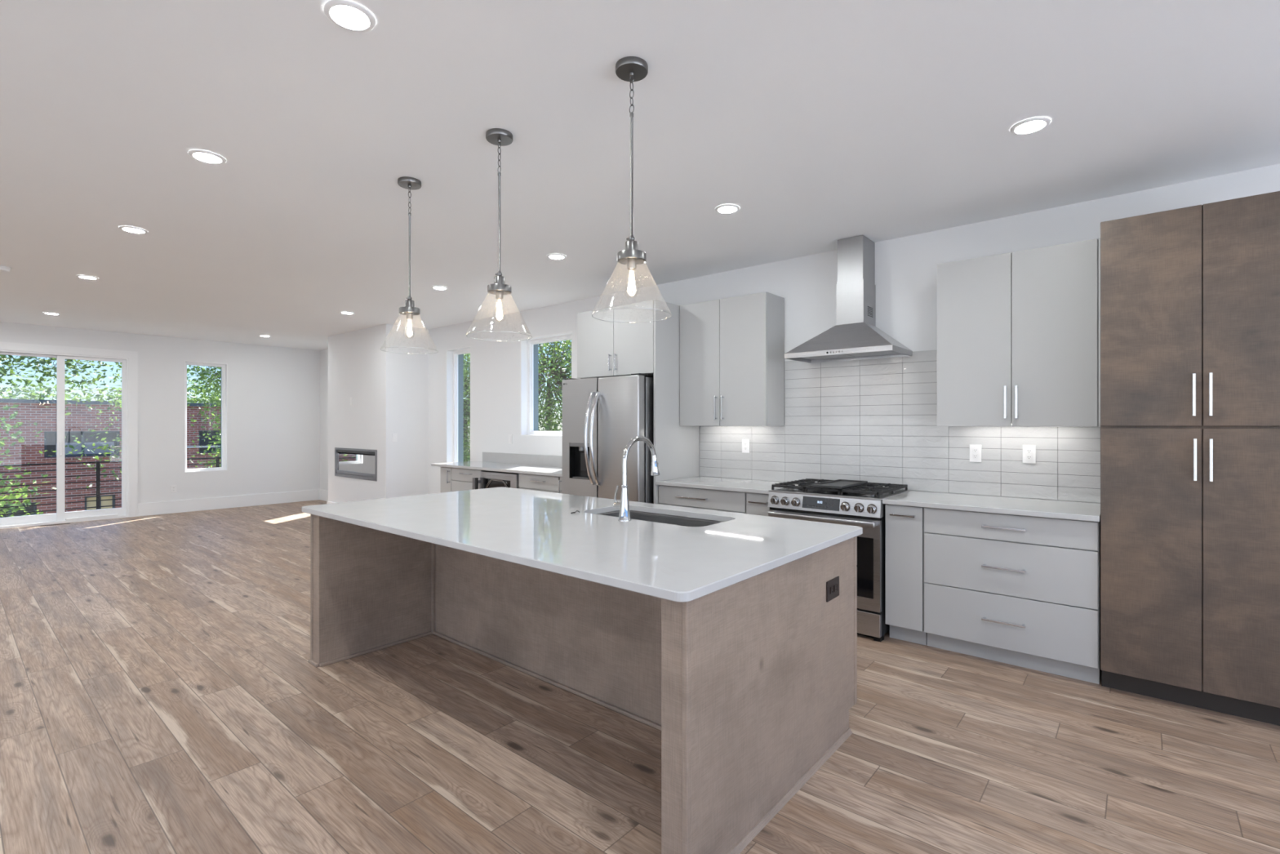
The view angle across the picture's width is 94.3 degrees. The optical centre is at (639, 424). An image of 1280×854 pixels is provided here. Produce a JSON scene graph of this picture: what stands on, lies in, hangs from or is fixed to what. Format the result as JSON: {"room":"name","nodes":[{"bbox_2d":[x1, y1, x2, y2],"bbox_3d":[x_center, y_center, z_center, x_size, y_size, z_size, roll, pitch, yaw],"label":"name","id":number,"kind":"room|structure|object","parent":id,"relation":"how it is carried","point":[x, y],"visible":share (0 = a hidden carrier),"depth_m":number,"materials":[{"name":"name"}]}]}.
{"room":"kitchen","nodes":[
{"label":"kitchen","id":0,"kind":"room"},
{"bbox_2d":[0,321,319,503],"bbox_3d":[-8.440,0.009,8.201,0.240,2.762,7.498,0,0,40],"label":"wall","id":1,"kind":"structure","parent":0,"point":[273,392],"depth_m":9.93,"materials":[{"name":"paint"}]},
{"bbox_2d":[0,341,137,528],"bbox_3d":[-8.245,0.142,8.417,0.258,2.495,1.690,0,0,40],"label":"door","id":2,"kind":"structure","parent":1,"relation":"in","point":[129,359],"depth_m":8.61,"materials":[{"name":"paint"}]},
{"bbox_2d":[170,484,176,493],"bbox_3d":[-7.328,1.010,9.321,0.008,0.118,0.072,0,0,40],"label":"electrical outlet","id":3,"kind":"object","parent":1,"relation":"attached to","point":[173,487],"visible":1,"depth_m":9.32,"materials":[{"name":"white plastic"}]},
{"bbox_2d":[184,360,227,472],"bbox_3d":[-7.150,-0.125,9.735,0.252,1.780,0.585,0,0,40],"label":"window","id":4,"kind":"structure","parent":1,"relation":"in","point":[224,366],"depth_m":9.87,"materials":[{"name":"plastic"}]},
{"bbox_2d":[137,488,319,516],"bbox_3d":[-8.264,1.292,8.210,0.016,0.195,7.258,0,0,40],"label":"baseboard","id":5,"kind":"structure","parent":1,"relation":"attached to","point":[224,502],"depth_m":9.82,"materials":[{"name":"paint"}]},
{"bbox_2d":[328,324,428,502],"bbox_3d":[-3.962,0.009,8.912,1.862,2.762,0.629,0,0,40],"label":"wall","id":6,"kind":"structure","parent":0,"point":[388,389],"depth_m":8.41,"materials":[{"name":"paint"}]},
{"bbox_2d":[334,447,377,480],"bbox_3d":[-4.073,0.568,8.769,1.335,0.435,0.292,0,0,40],"label":"electric fireplace","id":7,"kind":"object","parent":6,"relation":"in","point":[353,463],"visible":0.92,"depth_m":8.67,"materials":[{"name":"metal"}]},
{"bbox_2d":[337,449,374,454],"bbox_3d":[-4.152,0.402,8.676,1.263,0.036,0.012,0,0,40],"label":"vent","id":8,"kind":"object","parent":7,"relation":"attached to","point":[362,451],"depth_m":8.66,"materials":[{"name":"metal"}]},
{"bbox_2d":[391,433,396,441],"bbox_3d":[-3.374,0.180,8.158,0.009,0.118,0.072,0,0,40],"label":"light switch","id":9,"kind":"object","parent":6,"relation":"attached to","point":[393,435],"visible":1,"depth_m":8.15,"materials":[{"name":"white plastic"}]},
{"bbox_2d":[0,0,1279,350],"bbox_3d":[-2.537,-1.522,3.364,15.500,0.300,7.738,0,0,40],"label":"ceiling","id":10,"kind":"structure","parent":0,"point":[825,122],"depth_m":2.84,"materials":[{"name":"paint"}]},
{"bbox_2d":[0,265,11,272],"bbox_3d":[-5.556,-1.349,5.153,0.132,0.045,0.132,0,0,40],"label":"smoke detector","id":11,"kind":"object","parent":10,"relation":"attached to","point":[2,268],"visible":1,"depth_m":5.15,"materials":[{"name":"white plastic"}]},
{"bbox_2d":[42,311,60,315],"bbox_3d":[-7.248,-1.368,7.308,0.156,0.008,0.156,0,0,40],"label":"recessed light","id":12,"kind":"object","parent":10,"relation":"in","point":[46,313],"visible":1,"depth_m":7.29,"materials":[{"name":"white plastic"}]},
{"bbox_2d":[75,275,98,279],"bbox_3d":[-5.133,-1.368,5.513,0.156,0.008,0.156,0,0,40],"label":"recessed light","id":13,"kind":"object","parent":10,"relation":"in","point":[86,277],"visible":1,"depth_m":5.50,"materials":[{"name":"white plastic"}]},
{"bbox_2d":[119,226,147,233],"bbox_3d":[-3.561,-1.368,4.172,0.156,0.008,0.156,0,0,40],"label":"recessed light","id":14,"kind":"object","parent":10,"relation":"in","point":[128,228],"visible":1,"depth_m":4.16,"materials":[{"name":"white plastic"}]},
{"bbox_2d":[188,149,226,164],"bbox_3d":[-2.214,-1.368,3.037,0.156,0.008,0.156,0,0,40],"label":"recessed light","id":15,"kind":"object","parent":10,"relation":"in","point":[204,156],"visible":1,"depth_m":3.03,"materials":[{"name":"white plastic"}]},
{"bbox_2d":[340,311,354,314],"bbox_3d":[-3.588,-1.368,7.274,0.156,0.008,0.156,0,0,40],"label":"recessed light","id":16,"kind":"object","parent":10,"relation":"in","point":[344,313],"visible":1,"depth_m":7.27,"materials":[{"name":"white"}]},
{"bbox_2d":[323,0,375,31],"bbox_3d":[-0.973,-1.368,1.991,0.156,0.008,0.156,0,0,40],"label":"recessed light","id":17,"kind":"object","parent":10,"relation":"in","point":[348,15],"visible":1,"depth_m":1.98,"materials":[{"name":"white plastic"}]},
{"bbox_2d":[380,176,438,354],"bbox_3d":[-1.298,-0.893,3.344,0.307,0.957,0.307,0,0,40],"label":"pendant light","id":18,"kind":"object","parent":10,"relation":"hanging from","point":[409,309],"visible":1,"depth_m":3.33,"materials":[{"name":"clear glass"}]},
{"bbox_2d":[406,311,413,319],"bbox_3d":[-1.298,-0.622,3.344,0.035,0.053,0.035,0,0,40],"label":"socket","id":19,"kind":"object","parent":18,"relation":"attached to","point":[409,314],"depth_m":3.33,"materials":[{"name":"silver metal"}]},
{"bbox_2d":[431,285,448,289],"bbox_3d":[-2.005,-1.368,5.941,0.156,0.008,0.156,0,0,40],"label":"recessed light","id":20,"kind":"object","parent":10,"relation":"in","point":[437,287],"visible":1,"depth_m":5.92,"materials":[{"name":"white plastic"}]},
{"bbox_2d":[465,128,532,341],"bbox_3d":[-0.665,-0.893,2.808,0.307,0.957,0.307,0,0,40],"label":"pendant light","id":21,"kind":"object","parent":10,"relation":"hanging from","point":[500,137],"visible":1,"depth_m":2.80,"materials":[{"name":"clear glass"}]},
{"bbox_2d":[495,289,502,299],"bbox_3d":[-0.665,-0.622,2.808,0.035,0.053,0.035,0,0,40],"label":"socket","id":22,"kind":"object","parent":21,"relation":"attached to","point":[499,293],"depth_m":2.79,"materials":[{"name":"silver metal"}]},
{"bbox_2d":[546,253,566,259],"bbox_3d":[-0.679,-1.368,4.832,0.156,0.008,0.156,0,0,40],"label":"recessed light","id":23,"kind":"object","parent":10,"relation":"in","point":[554,255],"visible":1,"depth_m":4.82,"materials":[{"name":"white plastic"}]},
{"bbox_2d":[591,56,671,323],"bbox_3d":[-0.032,-0.893,2.272,0.307,0.957,0.307,0,0,40],"label":"pendant light","id":24,"kind":"object","parent":10,"relation":"hanging from","point":[628,68],"visible":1,"depth_m":2.26,"materials":[{"name":"clear glass"}]},
{"bbox_2d":[626,257,635,270],"bbox_3d":[-0.032,-0.622,2.272,0.035,0.053,0.035,0,0,40],"label":"socket","id":25,"kind":"object","parent":24,"relation":"attached to","point":[631,261],"depth_m":2.26,"materials":[{"name":"silver metal"}]},
{"bbox_2d":[715,204,739,213],"bbox_3d":[0.555,-1.368,3.768,0.156,0.008,0.156,0,0,40],"label":"recessed light","id":26,"kind":"object","parent":10,"relation":"in","point":[725,208],"visible":1,"depth_m":3.75,"materials":[{"name":"white plastic"}]},
{"bbox_2d":[1009,116,1050,134],"bbox_3d":[1.790,-1.368,2.723,0.156,0.008,0.156,0,0,40],"label":"recessed light","id":27,"kind":"object","parent":10,"relation":"in","point":[1033,125],"visible":1,"depth_m":2.71,"materials":[{"name":"white"}]},
{"bbox_2d":[0,499,1279,853],"bbox_3d":[-2.537,1.515,3.364,15.500,0.250,7.738,0,0,40],"label":"floor","id":28,"kind":"structure","parent":0,"point":[160,691],"depth_m":2.57,"materials":[{"name":"brown wood"}]},
{"bbox_2d":[38,522,70,526],"bbox_3d":[-8.118,1.387,8.225,0.070,0.005,0.310,0,0,40],"label":"floor vent","id":29,"kind":"object","parent":28,"relation":"in","point":[68,522],"visible":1,"depth_m":8.22,"materials":[{"name":"brown metal"}]},
{"bbox_2d":[440,466,451,492],"bbox_3d":[-2.150,0.949,7.339,0.236,0.882,0.643,0,0,40],"label":"base cabinet","id":30,"kind":"object","parent":28,"relation":"on","point":[446,472],"visible":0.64,"depth_m":7.12,"materials":[{"name":"paint"}]},
{"bbox_2d":[431,461,562,476],"bbox_3d":[-1.393,0.491,6.698,2.520,0.030,0.640,0,0,40],"label":"countertop","id":31,"kind":"structure","parent":30,"relation":"on","point":[556,471],"depth_m":6.60,"materials":[{"name":"stone"}]},
{"bbox_2d":[451,467,487,491],"bbox_3d":[-1.826,0.949,7.064,0.610,0.882,0.643,0,0,40],"label":"base cabinet","id":32,"kind":"object","parent":28,"relation":"on","point":[461,478],"visible":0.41,"depth_m":6.88,"materials":[{"name":"paint"}]},
{"bbox_2d":[472,471,518,489],"bbox_3d":[-1.391,0.956,6.640,0.698,0.868,0.660,0,0,40],"label":"beverage cooler","id":33,"kind":"object","parent":28,"relation":"on","point":[488,479],"visible":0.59,"depth_m":6.46,"materials":[{"name":"metal"}]},
{"bbox_2d":[518,473,559,493],"bbox_3d":[-0.850,0.949,6.239,0.638,0.882,0.643,0,0,40],"label":"base cabinet","id":34,"kind":"object","parent":28,"relation":"on","point":[527,482],"visible":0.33,"depth_m":6.01,"materials":[{"name":"paint"}]},
{"bbox_2d":[558,476,562,493],"bbox_3d":[-0.518,0.949,5.958,0.228,0.882,0.643,0,0,40],"label":"base cabinet","id":35,"kind":"object","parent":28,"relation":"on","point":[560,482],"visible":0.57,"depth_m":5.79,"materials":[{"name":"paint"}]},
{"bbox_2d":[307,514,857,853],"bbox_3d":[-0.448,0.949,3.126,2.730,0.883,1.406,0,0,40],"label":"kitchen island","id":36,"kind":"object","parent":28,"relation":"on","point":[749,686],"visible":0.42,"depth_m":2.62,"materials":[{"name":"brown wood"}]},
{"bbox_2d":[301,487,862,602],"bbox_3d":[-0.468,0.491,3.109,2.760,0.030,1.428,0,0,40],"label":"island countertop","id":37,"kind":"structure","parent":36,"relation":"on","point":[536,529],"depth_m":2.59,"materials":[{"name":"stone"}]},
{"bbox_2d":[613,435,659,521],"bbox_3d":[-0.014,0.267,3.048,0.100,0.418,0.300,0,0,40],"label":"kitchen faucet","id":38,"kind":"object","parent":37,"relation":"on","point":[624,505],"visible":1,"depth_m":2.94,"materials":[{"name":"silver metal"}]},
{"bbox_2d":[596,510,722,526],"bbox_3d":[0.087,0.607,3.141,0.835,0.200,0.423,0,0,40],"label":"sink","id":39,"kind":"object","parent":37,"relation":"in","point":[639,515],"visible":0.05,"depth_m":3.33,"materials":[{"name":"metal"}]},
{"bbox_2d":[826,576,839,602],"bbox_3d":[0.826,0.702,2.535,0.008,0.085,0.130,0,0,40],"label":"electrical outlet","id":40,"kind":"object","parent":36,"relation":"attached to","point":[832,585],"visible":1,"depth_m":2.52,"materials":[{"name":"black plastic"}]},
{"bbox_2d":[830,586,833,594],"bbox_3d":[0.815,0.702,2.518,0.004,0.029,0.031,0,0,40],"label":"receptacle","id":41,"kind":"object","parent":40,"relation":"attached to","point":[831,587],"depth_m":2.52,"materials":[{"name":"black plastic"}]},
{"bbox_2d":[834,583,837,591],"bbox_3d":[0.841,0.702,2.549,0.004,0.029,0.031,0,0,40],"label":"receptacle","id":42,"kind":"object","parent":40,"relation":"attached to","point":[835,584],"depth_m":2.55,"materials":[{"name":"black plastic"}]},
{"bbox_2d":[562,373,653,503],"bbox_3d":[-0.154,0.482,5.438,0.924,1.816,0.896,0,0,40],"label":"refrigerator","id":43,"kind":"object","parent":28,"relation":"on","point":[601,415],"visible":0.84,"depth_m":5.10,"materials":[{"name":"metal"}]},
{"bbox_2d":[653,299,699,504],"bbox_3d":[0.332,0.169,5.247,0.020,2.443,0.650,0,0,40],"label":"end panel","id":44,"kind":"object","parent":28,"relation":"on","point":[677,447],"visible":0.36,"depth_m":5.14,"materials":[{"name":"paint"}]},
{"bbox_2d":[658,484,747,513],"bbox_3d":[0.662,0.949,4.966,0.844,0.882,0.653,0,0,40],"label":"base cabinet","id":45,"kind":"object","parent":28,"relation":"on","point":[690,497],"visible":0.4,"depth_m":4.72,"materials":[{"name":"paint"}]},
{"bbox_2d":[655,475,798,493],"bbox_3d":[0.746,0.491,4.896,1.062,0.030,0.652,0,0,40],"label":"countertop","id":46,"kind":"structure","parent":45,"relation":"on","point":[761,486],"depth_m":4.79,"materials":[{"name":"stone"}]},
{"bbox_2d":[746,492,769,515],"bbox_3d":[1.068,0.949,4.623,0.214,0.882,0.653,0,0,40],"label":"base cabinet","id":47,"kind":"object","parent":28,"relation":"on","point":[757,504],"visible":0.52,"depth_m":4.41,"materials":[{"name":"paint"}]},
{"bbox_2d":[768,478,911,641],"bbox_3d":[1.427,0.909,4.263,0.792,0.961,0.728,0,0,40],"label":"gas range","id":48,"kind":"object","parent":28,"relation":"on","point":[861,505],"visible":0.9,"depth_m":3.87,"materials":[{"name":"metal"}]},
{"bbox_2d":[811,479,867,488],"bbox_3d":[1.416,0.419,4.196,0.206,0.018,0.503,0,0,40],"label":"griddle plate","id":49,"kind":"object","parent":48,"relation":"on","point":[839,483],"visible":1,"depth_m":4.18,"materials":[{"name":"metal"}]},
{"bbox_2d":[768,484,911,500],"bbox_3d":[1.446,0.478,4.287,0.792,0.012,0.666,0,0,40],"label":"cooktop","id":50,"kind":"object","parent":48,"relation":"in","point":[783,491],"depth_m":4.06,"materials":[{"name":"black metal"}]},
{"bbox_2d":[885,503,927,644],"bbox_3d":[1.848,0.949,3.962,0.226,0.882,0.653,0,0,40],"label":"base cabinet","id":51,"kind":"object","parent":28,"relation":"on","point":[904,525],"visible":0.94,"depth_m":3.74,"materials":[{"name":"paint"}]},
{"bbox_2d":[924,506,1102,684],"bbox_3d":[2.265,0.949,3.610,0.862,0.882,0.653,0,0,40],"label":"base cabinet","id":52,"kind":"object","parent":28,"relation":"on","point":[1019,590],"visible":0.98,"depth_m":3.36,"materials":[{"name":"paint"}]},
{"bbox_2d":[882,490,1100,521],"bbox_3d":[2.177,0.491,3.684,1.100,0.030,0.652,0,0,40],"label":"countertop","id":53,"kind":"structure","parent":52,"relation":"on","point":[1073,510],"depth_m":3.55,"materials":[{"name":"stone"}]},
{"bbox_2d":[1100,191,1279,725],"bbox_3d":[2.889,0.166,3.070,0.776,2.448,0.670,0,0,40],"label":"pantry cabinet","id":54,"kind":"object","parent":28,"relation":"on","point":[1190,295],"visible":1,"depth_m":2.87,"materials":[{"name":"brown wood"}]},
{"bbox_2d":[320,164,1279,502],"bbox_3d":[-0.120,0.009,6.221,15.500,2.762,0.253,0,0,40],"label":"wall","id":55,"kind":"structure","parent":0,"point":[906,267],"depth_m":4.48,"materials":[{"name":"paint"}]},
{"bbox_2d":[319,488,328,501],"bbox_3d":[-3.979,1.292,9.327,5.084,0.195,0.016,0,0,40],"label":"baseboard","id":56,"kind":"structure","parent":55,"relation":"attached to","point":[323,494],"depth_m":10.84,"materials":[{"name":"paint"}]},
{"bbox_2d":[446,346,471,462],"bbox_3d":[-2.389,-0.145,8.158,0.586,1.790,0.252,0,0,40],"label":"window","id":57,"kind":"structure","parent":55,"relation":"in","point":[455,357],"depth_m":8.31,"materials":[{"name":"plastic"}]},
{"bbox_2d":[482,452,562,466],"bbox_3d":[-1.123,0.430,6.905,2.375,0.152,0.021,0,0,40],"label":"backsplash slab","id":58,"kind":"structure","parent":55,"relation":"attached to","point":[510,458],"depth_m":7.12,"materials":[{"name":"stone"}]},
{"bbox_2d":[520,331,572,436],"bbox_3d":[-1.020,-0.453,6.999,0.909,1.175,0.252,0,0,40],"label":"window","id":59,"kind":"structure","parent":55,"relation":"in","point":[529,348],"depth_m":7.24,"materials":[{"name":"plastic"}]},
{"bbox_2d":[577,300,653,378],"bbox_3d":[-0.044,-0.746,5.540,0.928,0.615,0.688,0,0,40],"label":"upper cabinet","id":60,"kind":"object","parent":55,"relation":"attached to","point":[607,348],"visible":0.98,"depth_m":5.28,"materials":[{"name":"paint"}]},
{"bbox_2d":[680,292,784,426],"bbox_3d":[0.763,-0.521,5.077,0.849,1.064,0.353,0,0,40],"label":"upper cabinet","id":61,"kind":"object","parent":55,"relation":"attached to","point":[732,348],"visible":1,"depth_m":4.90,"materials":[{"name":"paint"}]},
{"bbox_2d":[742,439,749,453],"bbox_3d":[0.920,0.187,5.168,0.072,0.118,0.008,0,0,40],"label":"electrical outlet","id":62,"kind":"object","parent":55,"relation":"attached to","point":[745,442],"visible":1,"depth_m":5.17,"materials":[{"name":"white plastic"}]},
{"bbox_2d":[784,235,912,363],"bbox_3d":[1.528,-0.932,4.374,0.782,0.872,0.459,0,0,40],"label":"range hood","id":63,"kind":"object","parent":55,"relation":"attached to","point":[855,335],"visible":1,"depth_m":4.33,"materials":[{"name":"metal"}]},
{"bbox_2d":[969,444,981,462],"bbox_3d":[2.274,0.194,4.022,0.072,0.118,0.008,0,0,40],"label":"electrical outlet","id":64,"kind":"object","parent":55,"relation":"attached to","point":[975,450],"visible":1,"depth_m":4.02,"materials":[{"name":"white plastic"}]},
{"bbox_2d":[973,448,977,452],"bbox_3d":[2.273,0.174,4.021,0.031,0.029,0.004,0,0,40],"label":"receptacle","id":65,"kind":"object","parent":64,"relation":"attached to","point":[975,450],"depth_m":4.02,"materials":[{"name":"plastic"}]},
{"bbox_2d":[973,453,977,457],"bbox_3d":[2.273,0.214,4.021,0.031,0.029,0.004,0,0,40],"label":"receptacle","id":66,"kind":"object","parent":64,"relation":"attached to","point":[975,455],"depth_m":4.02,"materials":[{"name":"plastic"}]},
{"bbox_2d":[937,237,1100,426],"bbox_3d":[2.364,-0.521,3.722,0.862,1.064,0.353,0,0,40],"label":"upper cabinet","id":67,"kind":"object","parent":55,"relation":"attached to","point":[1018,331],"depth_m":3.59,"materials":[{"name":"paint"}]},
{"bbox_2d":[1022,444,1035,463],"bbox_3d":[2.509,0.190,3.824,0.072,0.118,0.008,0,0,40],"label":"electrical outlet","id":68,"kind":"object","parent":55,"relation":"attached to","point":[1028,451],"visible":1,"depth_m":3.82,"materials":[{"name":"white plastic"}]},
{"bbox_2d":[1026,448,1031,453],"bbox_3d":[2.507,0.170,3.822,0.031,0.029,0.004,0,0,40],"label":"receptacle","id":69,"kind":"object","parent":68,"relation":"attached to","point":[1028,451],"depth_m":3.82,"materials":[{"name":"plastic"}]},
{"bbox_2d":[1026,454,1031,459],"bbox_3d":[2.507,0.210,3.822,0.031,0.029,0.004,0,0,40],"label":"receptacle","id":70,"kind":"object","parent":68,"relation":"attached to","point":[1028,456],"depth_m":3.82,"materials":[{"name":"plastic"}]},
{"label":"outside","id":71,"kind":"structure","parent":0,"visible":0},
{"bbox_3d":[-8.779,1.690,8.870,1.138,0.120,8.200,0,0,40],"label":"floor","id":72,"kind":"structure","parent":71,"visible":0},
{"bbox_2d":[0,457,221,515],"bbox_3d":[-8.842,1.110,9.447,0.055,1.040,6.844,0,0,40],"label":"balcony railing","id":73,"kind":"object","parent":72,"relation":"on","point":[217,463],"visible":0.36,"depth_m":9.38,"materials":[{"name":"black metal"}]},
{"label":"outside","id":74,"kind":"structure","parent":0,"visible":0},
{"bbox_3d":[-8.808,7.990,20.553,80.000,0.200,100.000,0,0,40],"label":"ground","id":75,"kind":"structure","parent":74,"visible":0},
{"bbox_2d":[0,393,65,517],"bbox_3d":[-11.197,3.522,10.034,3.350,8.742,3.010,0,0,17],"label":"tree","id":76,"kind":"object","parent":75,"relation":"on","point":[8,426],"visible":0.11,"depth_m":10.48,"materials":[{"name":"green plant"}]},
{"bbox_2d":[0,354,193,488],"bbox_3d":[-12.185,1.752,11.477,5.576,12.281,5.107,0,0,-32],"label":"tree","id":77,"kind":"object","parent":75,"relation":"on","point":[3,357],"visible":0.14,"depth_m":11.97,"materials":[{"name":"green plant"}]},
{"bbox_2d":[0,398,221,517],"bbox_3d":[-23.482,3.590,15.612,8.180,8.600,29.700,0,0,40],"label":"brick building","id":78,"kind":"structure","parent":75,"relation":"on","point":[29,411],"depth_m":17.49,"materials":[{"name":"brick"}]},
{"bbox_2d":[55,441,114,454],"bbox_3d":[-16.595,0.705,17.762,0.013,0.350,1.280,0,0,40],"label":"blind","id":79,"kind":"object","parent":78,"relation":"hanging from","point":[79,448],"depth_m":17.79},
{"bbox_2d":[0,369,221,403],"bbox_3d":[-28.090,2.156,29.109,8.652,11.479,19.236,0,0,43],"label":"tree","id":80,"kind":"object","parent":75,"relation":"on","point":[33,394],"visible":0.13,"depth_m":28.98,"materials":[{"name":"green plant"}]},
{"bbox_2d":[186,364,221,468],"bbox_3d":[-9.213,1.821,14.401,3.997,12.145,3.795,0,0,-31],"label":"tree","id":81,"kind":"object","parent":75,"relation":"on","point":[203,375],"visible":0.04,"depth_m":13.58,"materials":[{"name":"green plant"}]},
{"bbox_2d":[463,353,470,462],"bbox_3d":[-4.218,2.549,14.298,3.735,10.692,3.473,0,0,36],"label":"tree","id":82,"kind":"object","parent":75,"relation":"on","point":[466,379],"visible":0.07,"depth_m":13.88,"materials":[{"name":"green plant"}]},
{"bbox_2d":[463,339,571,431],"bbox_3d":[-1.795,2.573,11.990,3.807,10.642,4.096,0,0,-15],"label":"tree","id":83,"kind":"object","parent":75,"relation":"on","point":[555,370],"visible":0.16,"depth_m":11.56,"materials":[{"name":"green plant"}]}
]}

